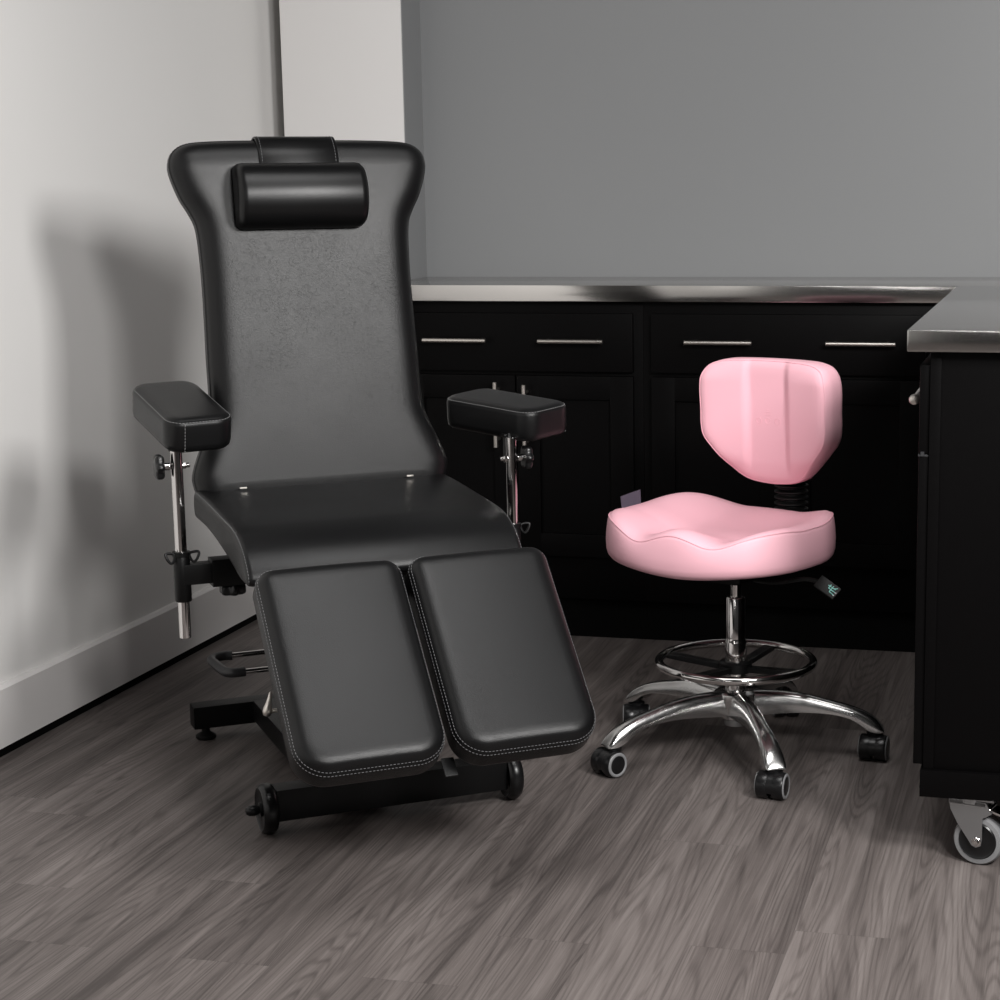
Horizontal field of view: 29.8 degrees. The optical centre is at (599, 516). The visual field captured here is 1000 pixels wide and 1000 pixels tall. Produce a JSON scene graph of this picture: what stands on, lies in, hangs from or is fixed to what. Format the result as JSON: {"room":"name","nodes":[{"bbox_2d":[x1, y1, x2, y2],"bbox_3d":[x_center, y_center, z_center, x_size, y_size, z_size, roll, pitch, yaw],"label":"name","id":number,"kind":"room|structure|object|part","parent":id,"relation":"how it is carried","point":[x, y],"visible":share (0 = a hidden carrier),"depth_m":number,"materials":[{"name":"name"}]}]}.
{"room":"tattoo studio","nodes":[
{"label":"tattoo studio","id":0,"kind":"room"},
{"bbox_2d":[0,0,284,682],"bbox_3d":[-2.140,-0.310,0.598,0.120,3.000,10.200,2,10,14],"label":"wall","id":1,"kind":"structure","parent":0,"point":[101,289],"depth_m":4.29,"materials":[{"name":"white paint"}]},
{"bbox_2d":[0,584,255,748],"bbox_3d":[-2.082,1.003,0.716,0.018,0.130,10.000,2,10,14],"label":"baseboard","id":2,"kind":"structure","parent":1,"relation":"attached to","point":[45,693],"depth_m":4.35,"materials":[{"name":"white paint"}]},
{"bbox_2d":[0,614,256,756],"bbox_3d":[-2.086,1.077,0.731,0.008,0.022,10.000,2,10,14],"label":"trim","id":3,"kind":"structure","parent":1,"relation":"attached to","point":[101,699],"depth_m":4.43,"materials":[{"name":"black"}]},
{"bbox_2d":[279,0,404,142],"bbox_3d":[-0.677,-1.185,5.123,0.346,2.900,0.147,2,10,14],"label":"wall","id":4,"kind":"structure","parent":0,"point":[342,67],"depth_m":5.05,"materials":[{"name":"white paint"}]},
{"bbox_2d":[0,620,999,999],"bbox_3d":[0.247,1.195,0.258,4.770,0.100,10.200,2,10,14],"label":"floor","id":5,"kind":"structure","parent":0,"point":[134,865],"depth_m":3.26,"materials":[{"name":"grey wood"}]},
{"bbox_2d":[133,136,595,834],"bbox_3d":[-0.416,-0.077,3.529,0.825,1.271,1.182,-5,11,-22],"label":"chair","id":6,"kind":"object","parent":5,"relation":"on","point":[320,477],"visible":1,"depth_m":3.53,"materials":[{"name":"black leather"}]},
{"bbox_3d":[-0.806,-0.091,3.425,0.016,0.044,0.050,-5,11,-22],"label":"adjustment knob","id":7,"kind":"part","parent":6,"relation":"part of","materials":[{"name":"black plastic"}]},
{"bbox_3d":[-0.774,0.052,3.463,0.022,0.354,0.022,-5,11,-22],"label":"support post","id":8,"kind":"part","parent":6,"relation":"part of","materials":[{"name":"silver metal"}]},
{"bbox_3d":[-0.785,-0.189,3.516,0.129,0.111,0.242,-7,12,-30],"label":"armrest","id":9,"kind":"part","parent":6,"relation":"part of","materials":[{"name":"black leather"}]},
{"bbox_3d":[-0.689,0.135,3.515,0.046,0.020,0.052,-5,11,-22],"label":"clamp knob","id":10,"kind":"part","parent":6,"relation":"part of","materials":[{"name":"black plastic"}]},
{"bbox_3d":[-0.607,0.361,3.649,0.102,0.048,0.019,-5,11,-22],"label":"release lever","id":11,"kind":"part","parent":6,"relation":"part of","materials":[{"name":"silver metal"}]},
{"bbox_3d":[-0.569,-0.383,3.708,0.516,0.711,0.164,-5,11,-22],"label":"backrest","id":12,"kind":"part","parent":6,"relation":"part of","materials":[{"name":"black leather"}]},
{"bbox_3d":[-0.519,0.458,3.839,0.506,0.060,0.707,-5,11,-22],"label":"frame","id":13,"kind":"part","parent":6,"relation":"part of","materials":[{"name":"black metal"}]},
{"bbox_3d":[-0.463,0.016,3.521,0.507,0.104,0.478,-5,11,-22],"label":"seat","id":14,"kind":"part","parent":6,"relation":"part of","materials":[{"name":"black leather"}]},
{"bbox_3d":[-0.189,-0.206,3.774,0.252,0.083,0.130,8,13,41],"label":"armrest","id":15,"kind":"part","parent":6,"relation":"part of","materials":[{"name":"black leather"}]},
{"bbox_3d":[-0.172,0.009,3.713,0.022,0.336,0.022,-5,11,-22],"label":"support post","id":16,"kind":"part","parent":6,"relation":"part of","materials":[{"name":"silver metal"}]},
{"bbox_3d":[-0.144,-0.118,3.703,0.016,0.044,0.050,-5,11,-22],"label":"adjustment knob","id":17,"kind":"part","parent":6,"relation":"part of","materials":[{"name":"black plastic"}]},
{"bbox_2d":[401,301,646,638],"bbox_3d":[-0.186,-0.147,5.029,0.696,0.878,0.428,2,10,14],"label":"base cabinet","id":18,"kind":"object","parent":5,"relation":"on","point":[588,357],"visible":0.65,"depth_m":4.83,"materials":[{"name":"black paint"}]},
{"bbox_3d":[-0.372,-0.453,4.816,0.170,0.012,0.036,2,10,14],"label":"handle","id":19,"kind":"part","parent":18,"relation":"part of","materials":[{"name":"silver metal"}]},
{"bbox_3d":[-0.362,-0.138,4.900,0.307,0.469,0.020,2,10,14],"label":"door","id":20,"kind":"part","parent":18,"relation":"part of","materials":[{"name":"black paint"}]},
{"bbox_3d":[-0.266,-0.263,4.824,0.012,0.169,0.036,2,10,14],"label":"handle","id":21,"kind":"part","parent":18,"relation":"part of","materials":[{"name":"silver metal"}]},
{"bbox_3d":[-0.215,-0.448,4.806,0.618,0.148,0.020,2,10,14],"label":"drawer","id":22,"kind":"part","parent":18,"relation":"part of","materials":[{"name":"black paint"}]},
{"bbox_3d":[-0.191,-0.255,4.806,0.012,0.168,0.036,2,10,14],"label":"handle","id":23,"kind":"part","parent":18,"relation":"part of","materials":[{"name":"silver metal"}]},
{"bbox_3d":[-0.073,-0.443,4.741,0.170,0.012,0.036,2,10,14],"label":"handle","id":24,"kind":"part","parent":18,"relation":"part of","materials":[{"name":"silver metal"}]},
{"bbox_3d":[-0.061,-0.128,4.825,0.307,0.469,0.020,2,10,14],"label":"door","id":25,"kind":"part","parent":18,"relation":"part of","materials":[{"name":"black paint"}]},
{"bbox_2d":[590,357,889,799],"bbox_3d":[0.279,0.088,3.855,0.607,0.811,0.626,7,12,36],"label":"stool","id":26,"kind":"object","parent":5,"relation":"on","point":[776,421],"visible":1,"depth_m":3.82,"materials":[{"name":"pink leather"}]},
{"bbox_3d":[0.132,0.410,3.817,0.276,0.079,0.048,-6,11,-26],"label":"leg","id":27,"kind":"part","parent":26,"relation":"part of","materials":[{"name":"silver metal"}]},
{"bbox_3d":[0.163,0.376,4.009,0.048,0.079,0.276,-11,14,-44],"label":"leg","id":28,"kind":"part","parent":26,"relation":"part of","materials":[{"name":"silver metal"}]},
{"bbox_3d":[0.244,0.039,3.805,0.452,0.114,0.414,7,12,36],"label":"seat","id":29,"kind":"part","parent":26,"relation":"part of","materials":[{"name":"pink leather"}]},
{"bbox_3d":[0.313,0.424,3.729,0.048,0.079,0.276,-3,10,-11],"label":"leg","id":30,"kind":"part","parent":26,"relation":"part of","materials":[{"name":"silver metal"}]},
{"bbox_3d":[0.355,-0.195,3.871,0.303,0.262,0.098,7,12,36],"label":"backrest","id":31,"kind":"part","parent":26,"relation":"part of","materials":[{"name":"pink leather"}]},
{"bbox_3d":[0.358,0.368,4.038,0.048,0.079,0.276,4,11,27],"label":"leg","id":32,"kind":"part","parent":26,"relation":"part of","materials":[{"name":"silver metal"}]},
{"bbox_3d":[0.395,0.135,3.757,0.192,0.044,0.024,6,12,35],"label":"height lever","id":33,"kind":"part","parent":26,"relation":"part of","materials":[{"name":"black plastic"}]},
{"bbox_3d":[0.448,0.398,3.865,0.276,0.079,0.048,1,10,9],"label":"leg","id":34,"kind":"part","parent":26,"relation":"part of","materials":[{"name":"silver metal"}]},
{"bbox_2d":[643,302,937,651],"bbox_3d":[0.515,-0.124,4.854,0.748,0.878,0.428,2,10,14],"label":"base cabinet","id":35,"kind":"object","parent":5,"relation":"on","point":[869,483],"visible":0.45,"depth_m":4.68,"materials":[{"name":"black paint"}]},
{"bbox_2d":[411,277,999,302],"bbox_3d":[0.467,-0.582,4.797,2.063,0.040,0.416,2,10,14],"label":"countertop","id":36,"kind":"structure","parent":35,"relation":"on","point":[585,289],"depth_m":4.70,"materials":[{"name":"silver metal"}]},
{"bbox_3d":[0.299,-0.116,4.734,0.339,0.469,0.020,2,10,14],"label":"door","id":37,"kind":"part","parent":35,"relation":"part of","materials":[{"name":"black paint"}]},
{"bbox_3d":[0.293,-0.431,4.649,0.170,0.012,0.036,2,10,14],"label":"handle","id":38,"kind":"part","parent":35,"relation":"part of","materials":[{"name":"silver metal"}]},
{"bbox_3d":[0.461,-0.425,4.636,0.682,0.148,0.020,2,10,14],"label":"drawer","id":39,"kind":"part","parent":35,"relation":"part of","materials":[{"name":"black paint"}]},
{"bbox_3d":[0.635,-0.420,4.564,0.170,0.012,0.036,2,10,14],"label":"handle","id":40,"kind":"part","parent":35,"relation":"part of","materials":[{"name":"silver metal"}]},
{"bbox_3d":[0.631,-0.105,4.651,0.339,0.469,0.020,2,10,14],"label":"door","id":41,"kind":"part","parent":35,"relation":"part of","materials":[{"name":"black paint"}]},
{"bbox_2d":[907,286,999,863],"bbox_3d":[1.068,0.053,3.673,0.831,0.930,1.288,2,10,14],"label":"workstation","id":42,"kind":"object","parent":5,"relation":"on","point":[956,735],"visible":1,"depth_m":3.17,"materials":[{"name":"black wood"}]},
{"bbox_3d":[0.570,-0.224,3.317,0.022,0.019,0.311,2,10,14],"label":"handle","id":43,"kind":"part","parent":42,"relation":"part of","materials":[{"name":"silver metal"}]},
{"bbox_3d":[0.594,0.129,3.380,0.017,0.536,0.400,2,10,14],"label":"door","id":44,"kind":"part","parent":42,"relation":"part of","materials":[{"name":"black paint"}]},
{"bbox_3d":[0.590,-0.213,3.319,0.017,0.149,0.400,2,10,14],"label":"drawer","id":45,"kind":"part","parent":42,"relation":"part of","materials":[{"name":"black paint"}]},
{"bbox_2d":[907,286,999,352],"bbox_3d":[1.063,-0.387,3.594,0.829,0.036,1.288,2,10,14],"label":"countertop","id":46,"kind":"structure","parent":42,"relation":"on","point":[967,319],"depth_m":3.17,"materials":[{"name":"silver metal"}]},
{"bbox_2d":[420,0,999,276],"bbox_3d":[1.454,-1.147,4.765,4.770,2.900,0.200,2,10,14],"label":"wall","id":47,"kind":"structure","parent":0,"point":[562,138],"depth_m":4.98,"materials":[{"name":"grey paint"}]},
{"bbox_2d":[401,0,426,278],"bbox_3d":[-0.508,-1.180,5.082,0.002,2.900,0.144,2,10,14],"label":"wall","id":48,"kind":"structure","parent":47,"relation":"attached to","point":[410,9],"depth_m":5.10,"materials":[{"name":"grey paint"}]}
]}

